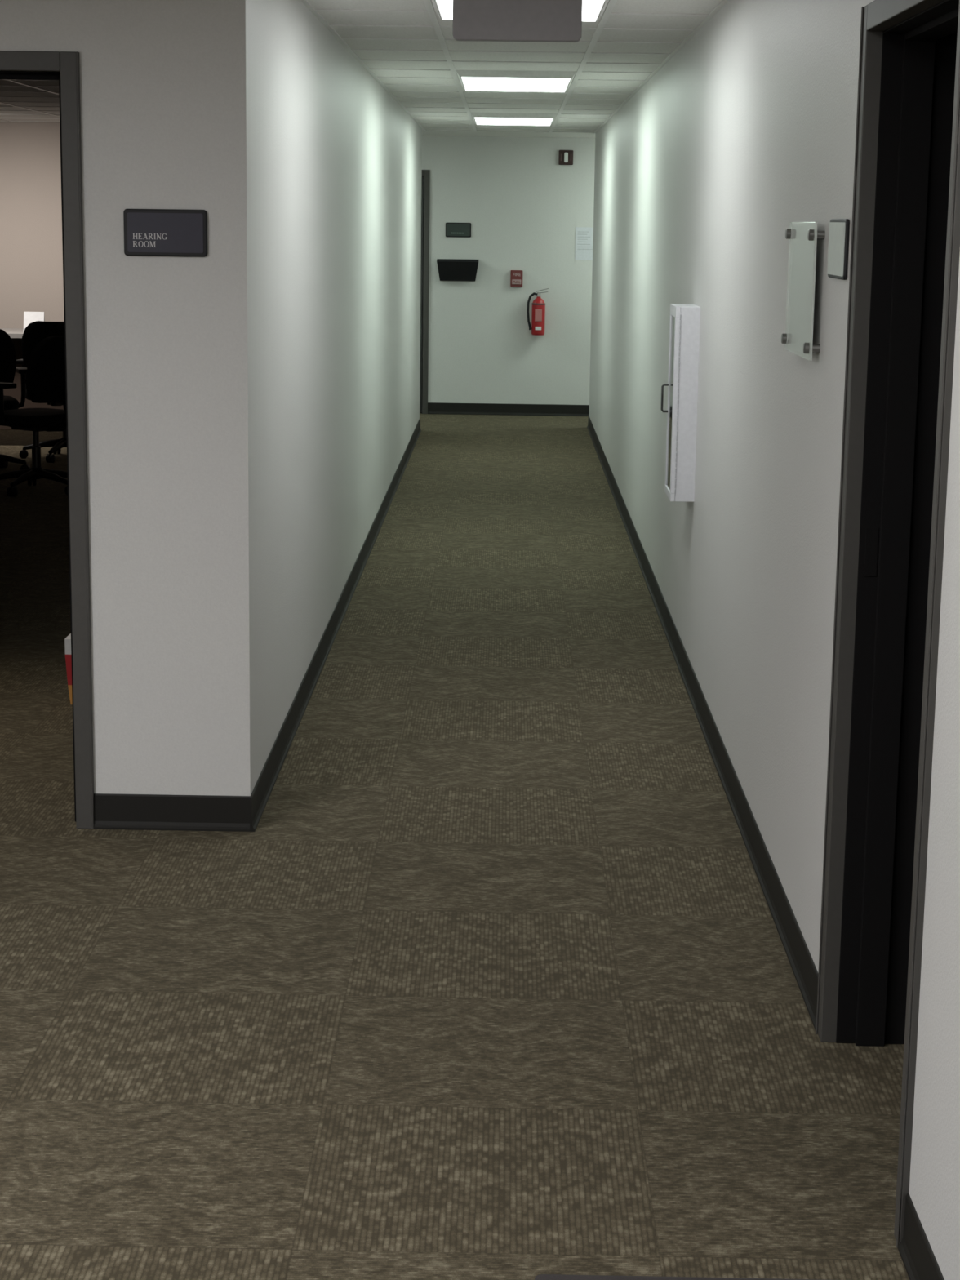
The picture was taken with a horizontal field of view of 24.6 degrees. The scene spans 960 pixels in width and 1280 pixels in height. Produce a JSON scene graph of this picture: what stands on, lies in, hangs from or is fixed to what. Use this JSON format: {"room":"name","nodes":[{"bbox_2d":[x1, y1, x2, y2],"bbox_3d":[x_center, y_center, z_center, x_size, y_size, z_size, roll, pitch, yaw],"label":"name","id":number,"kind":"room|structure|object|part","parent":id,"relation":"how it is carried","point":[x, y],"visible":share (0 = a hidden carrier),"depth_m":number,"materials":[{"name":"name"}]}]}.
{"room":"office corridor","nodes":[
{"label":"office corridor","id":0,"kind":"room"},
{"bbox_2d":[0,0,207,795],"bbox_3d":[-3.839,-0.709,6.064,6.180,2.410,0.120,1,11,1],"label":"wall","id":1,"kind":"structure","parent":0,"point":[140,60],"depth_m":5.97,"materials":[{"name":"paint"}]},
{"bbox_2d":[0,50,93,829],"bbox_3d":[-1.571,-0.530,6.067,1.000,2.120,0.148,1,11,1],"label":"door frame","id":2,"kind":"structure","parent":1,"relation":"in","point":[64,67],"depth_m":5.97,"materials":[{"name":"grey paint"}]},
{"bbox_2d":[123,208,207,257],"bbox_3d":[-0.841,-1.090,5.884,0.223,0.124,0.014,1,11,1],"label":"wall sign","id":3,"kind":"object","parent":1,"relation":"attached to","point":[147,232],"visible":1,"depth_m":5.88,"materials":[{"name":"black plastic"}]},
{"bbox_2d":[93,793,249,831],"bbox_3d":[-0.866,0.486,6.185,0.440,0.100,0.014,1,11,1],"label":"baseboard","id":4,"kind":"structure","parent":1,"relation":"attached to","point":[111,811],"depth_m":6.19,"materials":[{"name":"rubber"}]},
{"bbox_2d":[0,121,422,419],"bbox_3d":[-3.628,-2.930,17.702,6.300,2.410,0.120,1,11,1],"label":"wall","id":5,"kind":"structure","parent":0,"point":[31,246],"depth_m":17.57,"materials":[{"name":"beige paint"}]},
{"bbox_2d":[200,0,421,795],"bbox_3d":[-0.615,-1.759,11.793,0.120,2.410,11.850,1,11,1],"label":"wall","id":6,"kind":"structure","parent":0,"point":[311,169],"depth_m":7.08,"materials":[{"name":"paint"}]},
{"bbox_2d":[249,418,421,831],"bbox_3d":[-0.563,-0.635,12.068,0.014,0.100,11.998,1,11,1],"label":"baseboard","id":7,"kind":"structure","parent":6,"relation":"attached to","point":[259,797],"depth_m":8.21,"materials":[{"name":"rubber"}]},
{"bbox_2d":[0,0,722,137],"bbox_3d":[-1.384,-2.322,8.000,11.240,0.100,22.790,1,11,1],"label":"ceiling","id":8,"kind":"structure","parent":0,"point":[675,6],"depth_m":9.95,"materials":[{"name":"tile"}]},
{"bbox_2d":[0,79,59,122],"bbox_3d":[-3.747,-3.001,11.658,6.180,0.005,11.730,1,11,1],"label":"grid","id":9,"kind":"object","parent":8,"relation":"attached to","point":[9,80],"visible":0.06,"depth_m":14.24,"materials":[{"name":"white metal"}]},
{"bbox_2d":[431,0,453,19],"bbox_3d":[-0.116,-2.096,7.260,0.068,0.032,0.668,1,11,1],"label":"recessed light","id":10,"kind":"object","parent":8,"relation":"in","point":[443,9],"depth_m":7.24,"materials":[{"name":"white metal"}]},
{"bbox_2d":[471,112,557,125],"bbox_3d":[0.236,-3.650,15.417,0.585,0.032,1.220,1,11,1],"label":"recessed light","id":11,"kind":"object","parent":8,"relation":"in","point":[479,118],"visible":1,"depth_m":15.03,"materials":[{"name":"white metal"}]},
{"bbox_2d":[300,0,728,133],"bbox_3d":[0.127,-2.426,8.933,1.400,0.005,18.460,1,11,1],"label":"grid","id":12,"kind":"object","parent":8,"relation":"attached to","point":[428,3],"visible":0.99,"depth_m":10.01,"materials":[{"name":"white metal"}]},
{"bbox_2d":[455,69,576,92],"bbox_3d":[0.182,-2.849,11.223,0.585,0.032,1.220,1,11,1],"label":"recessed light","id":13,"kind":"object","parent":8,"relation":"in","point":[469,80],"visible":1,"depth_m":10.90,"materials":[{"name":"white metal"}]},
{"bbox_2d":[452,0,582,42],"bbox_3d":[0.088,-1.544,5.100,0.300,0.300,0.060,1,11,1],"label":"sign","id":14,"kind":"object","parent":8,"relation":"hanging from","point":[480,20],"visible":1,"depth_m":5.10,"materials":[{"name":"grey plastic"}]},
{"bbox_2d":[582,0,608,22],"bbox_3d":[0.367,-2.084,7.234,0.083,0.032,0.754,1,11,1],"label":"recessed light","id":15,"kind":"object","parent":8,"relation":"in","point":[593,11],"depth_m":7.20,"materials":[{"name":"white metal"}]},
{"bbox_2d":[0,413,909,1279],"bbox_3d":[-1.418,0.143,8.471,11.240,0.100,22.790,1,11,1],"label":"floor","id":16,"kind":"structure","parent":0,"point":[493,978],"depth_m":5.04,"materials":[{"name":"carpet"}]},
{"bbox_2d":[0,328,30,470],"bbox_3d":[-3.312,-1.587,14.528,0.670,0.972,0.618,-3,11,-19],"label":"office chair","id":17,"kind":"object","parent":16,"relation":"on","point":[8,368],"visible":0.82,"depth_m":14.38,"materials":[{"name":"black fabric"}]},
{"bbox_3d":[-3.236,-1.828,14.274,0.450,0.402,0.183,-3,11,-19],"label":"backrest","id":18,"kind":"part","parent":17,"relation":"part of","materials":[{"name":"black fabric"}]},
{"bbox_3d":[-3.321,-1.564,14.559,0.500,0.075,0.480,-3,11,-19],"label":"seat","id":19,"kind":"part","parent":17,"relation":"part of","materials":[{"name":"black fabric"}]},
{"bbox_3d":[-3.070,-1.670,14.633,0.138,0.278,0.250,-3,11,-19],"label":"armrest","id":20,"kind":"part","parent":17,"relation":"part of","materials":[{"name":"black plastic"}]},
{"bbox_2d":[0,328,63,430],"bbox_3d":[-4.231,-1.908,16.490,2.750,0.840,0.700,1,11,1],"label":"table","id":21,"kind":"object","parent":16,"relation":"on","point":[15,335],"visible":0.02,"depth_m":16.27,"materials":[{"name":"grey laminate"}]},
{"bbox_2d":[23,311,44,331],"bbox_3d":[-3.282,-2.341,16.191,0.150,0.150,0.060,1,11,1],"label":"folded card","id":22,"kind":"object","parent":21,"relation":"on","point":[28,317],"visible":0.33,"depth_m":16.18,"materials":[{"name":"white paper"}]},
{"bbox_2d":[0,336,67,497],"bbox_3d":[-2.731,-1.401,13.599,0.618,0.972,0.670,8,13,35],"label":"office chair","id":23,"kind":"object","parent":16,"relation":"on","point":[45,380],"visible":0.62,"depth_m":13.38,"materials":[{"name":"black fabric"}]},
{"bbox_3d":[-2.911,-1.430,13.393,0.250,0.278,0.138,8,13,35],"label":"armrest","id":24,"kind":"part","parent":23,"relation":"part of","materials":[{"name":"black plastic"}]},
{"bbox_3d":[-2.753,-1.377,13.620,0.480,0.075,0.500,8,13,35],"label":"seat","id":25,"kind":"part","parent":23,"relation":"part of","materials":[{"name":"black fabric"}]},
{"bbox_3d":[-2.551,-1.655,13.421,0.183,0.402,0.450,8,13,35],"label":"backrest","id":26,"kind":"part","parent":23,"relation":"part of","materials":[{"name":"black fabric"}]},
{"bbox_2d":[16,320,66,462],"bbox_3d":[-2.924,-1.759,15.457,0.670,0.972,0.618,3,11,10],"label":"office chair","id":27,"kind":"object","parent":16,"relation":"on","point":[34,332],"visible":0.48,"depth_m":15.21,"materials":[{"name":"black fabric"}]},
{"bbox_3d":[-3.178,-1.841,15.523,0.138,0.278,0.250,3,11,10],"label":"armrest","id":28,"kind":"part","parent":27,"relation":"part of","materials":[{"name":"black plastic"}]},
{"bbox_3d":[-2.960,-2.000,15.193,0.450,0.402,0.183,3,11,10],"label":"backrest","id":29,"kind":"part","parent":27,"relation":"part of","materials":[{"name":"black fabric"}]},
{"bbox_2d":[64,633,72,704],"bbox_3d":[-1.408,0.098,7.775,0.101,0.250,0.080,1,11,1],"label":"carton","id":30,"kind":"object","parent":16,"relation":"on","point":[68,640],"visible":0.28,"depth_m":7.73,"materials":[{"name":"red cardboard"}]},
{"bbox_2d":[534,1274,828,1279],"bbox_3d":[0.382,1.146,3.065,0.600,0.009,1.080,1,11,1],"label":"floor mat","id":31,"kind":"object","parent":16,"relation":"on","point":[541,1277],"visible":1,"depth_m":3.58,"materials":[{"name":"grey"}]},
{"bbox_2d":[422,135,595,404],"bbox_3d":[-1.257,-3.216,19.368,11.000,2.410,0.120,1,11,1],"label":"wall","id":32,"kind":"structure","parent":0,"point":[523,208],"depth_m":19.28,"materials":[{"name":"paint"}]},
{"bbox_2d":[419,169,430,413],"bbox_3d":[-0.929,-3.064,19.374,0.960,2.120,0.181,1,11,1],"label":"door frame","id":33,"kind":"structure","parent":32,"relation":"in","point":[425,177],"depth_m":19.32,"materials":[{"name":"grey paint"}]},
{"bbox_2d":[436,258,478,280],"bbox_3d":[-0.195,-3.237,19.246,0.365,0.187,0.084,1,11,1],"label":"file holder","id":34,"kind":"object","parent":32,"relation":"attached to","point":[449,269],"visible":1,"depth_m":19.23,"materials":[{"name":"black plastic"}]},
{"bbox_2d":[445,222,471,237],"bbox_3d":[-0.189,-3.584,19.216,0.223,0.124,0.014,1,11,1],"label":"wall sign","id":35,"kind":"object","parent":32,"relation":"attached to","point":[452,229],"visible":1,"depth_m":19.21,"materials":[{"name":"black plastic"}]},
{"bbox_2d":[427,402,589,416],"bbox_3d":[1.881,-2.019,19.488,4.690,0.100,0.014,1,11,1],"label":"baseboard","id":36,"kind":"structure","parent":32,"relation":"attached to","point":[433,407],"depth_m":19.50,"materials":[{"name":"rubber"}]},
{"bbox_2d":[510,270,522,286],"bbox_3d":[0.321,-3.168,19.273,0.107,0.142,0.046,1,11,1],"label":"alarm pull station","id":37,"kind":"object","parent":32,"relation":"attached to","point":[516,276],"visible":1,"depth_m":19.26,"materials":[{"name":"red plastic"}]},
{"bbox_3d":[0.320,-3.137,19.262,0.080,0.042,0.008,1,11,1],"label":"handle","id":38,"kind":"part","parent":37,"relation":"part of","materials":[{"name":"white plastic"}]},
{"bbox_2d":[526,288,548,335],"bbox_3d":[0.506,-2.879,19.273,0.152,0.408,0.130,-9,15,-43],"label":"fire extinguisher","id":39,"kind":"object","parent":32,"relation":"attached to","point":[538,309],"visible":1,"depth_m":19.25,"materials":[{"name":"red metal"}]},
{"bbox_2d":[558,150,573,164],"bbox_3d":[0.746,-4.184,19.070,0.125,0.125,0.053,1,11,1],"label":"fire alarm strobe","id":40,"kind":"object","parent":32,"relation":"attached to","point":[566,157],"visible":1,"depth_m":19.06,"materials":[{"name":"red plastic"}]},
{"bbox_2d":[574,226,593,260],"bbox_3d":[0.941,-3.464,19.229,0.215,0.285,0.006,1,11,1],"label":"paper notice","id":41,"kind":"object","parent":32,"relation":"attached to","point":[584,235],"visible":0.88,"depth_m":19.23,"materials":[{"name":"white paper"}]},
{"bbox_2d":[577,231,592,249],"bbox_3d":[0.933,-3.491,19.222,0.164,0.156,0.001,1,11,1],"label":"print","id":42,"kind":"object","parent":41,"relation":"attached to","point":[584,239],"depth_m":19.22},
{"bbox_2d":[589,0,959,1279],"bbox_3d":[0.872,-0.951,7.677,0.160,2.410,21.460,1,11,1],"label":"wall","id":43,"kind":"structure","parent":0,"point":[745,135],"depth_m":5.95,"materials":[{"name":"paint"}]},
{"bbox_2d":[660,303,700,502],"bbox_3d":[0.739,-0.886,8.178,0.116,0.710,0.304,1,11,1],"label":"fire extinguisher cabinet","id":44,"kind":"object","parent":43,"relation":"attached to","point":[684,318],"visible":1,"depth_m":8.05,"materials":[{"name":"white metal"}]},
{"bbox_3d":[0.695,-0.911,8.278,0.027,0.108,0.008,1,11,1],"label":"handle","id":45,"kind":"part","parent":44,"relation":"part of","materials":[{"name":"metal"}]},
{"bbox_3d":[0.714,-0.882,8.181,0.004,0.640,0.220,1,11,1],"label":"glass","id":46,"kind":"part","parent":44,"relation":"part of","materials":[{"name":"clear glass"}]},
{"bbox_3d":[0.716,-0.887,8.180,0.016,0.710,0.300,1,11,1],"label":"door","id":47,"kind":"part","parent":44,"relation":"part of","materials":[{"name":"white metal"}]},
{"bbox_2d":[586,415,817,1030],"bbox_3d":[0.816,-0.520,11.570,0.014,0.100,14.004,1,11,1],"label":"baseboard","id":48,"kind":"structure","parent":43,"relation":"attached to","point":[804,969],"depth_m":6.51,"materials":[{"name":"rubber"}]},
{"bbox_2d":[781,225,825,357],"bbox_3d":[0.746,-0.813,5.094,0.037,0.305,0.450,1,11,1],"label":"plaque","id":49,"kind":"object","parent":43,"relation":"attached to","point":[804,237],"visible":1,"depth_m":5.08,"materials":[{"name":"glass"}]},
{"bbox_2d":[826,218,849,279],"bbox_3d":[0.754,-0.824,4.633,0.010,0.124,0.235,1,11,1],"label":"wall sign","id":50,"kind":"object","parent":43,"relation":"attached to","point":[839,228],"visible":1,"depth_m":4.60,"materials":[{"name":"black plastic"}]},
{"bbox_2d":[815,0,959,1248],"bbox_3d":[0.820,-0.104,4.012,0.188,2.120,1.000,1,11,1],"label":"door frame","id":51,"kind":"structure","parent":43,"relation":"in","point":[905,242],"depth_m":4.40,"materials":[{"name":"grey paint"}]},
{"bbox_3d":[0.792,-0.178,4.451,0.026,0.100,0.002,1,11,1],"label":"strike plate","id":52,"kind":"part","parent":51,"relation":"part of","materials":[{"name":"black metal"}]},
{"bbox_2d":[897,1193,944,1279],"bbox_3d":[0.673,1.587,0.534,0.014,0.100,6.470,1,11,1],"label":"baseboard","id":53,"kind":"structure","parent":43,"relation":"attached to","point":[916,1252],"depth_m":3.60,"materials":[{"name":"rubber"}]}
]}

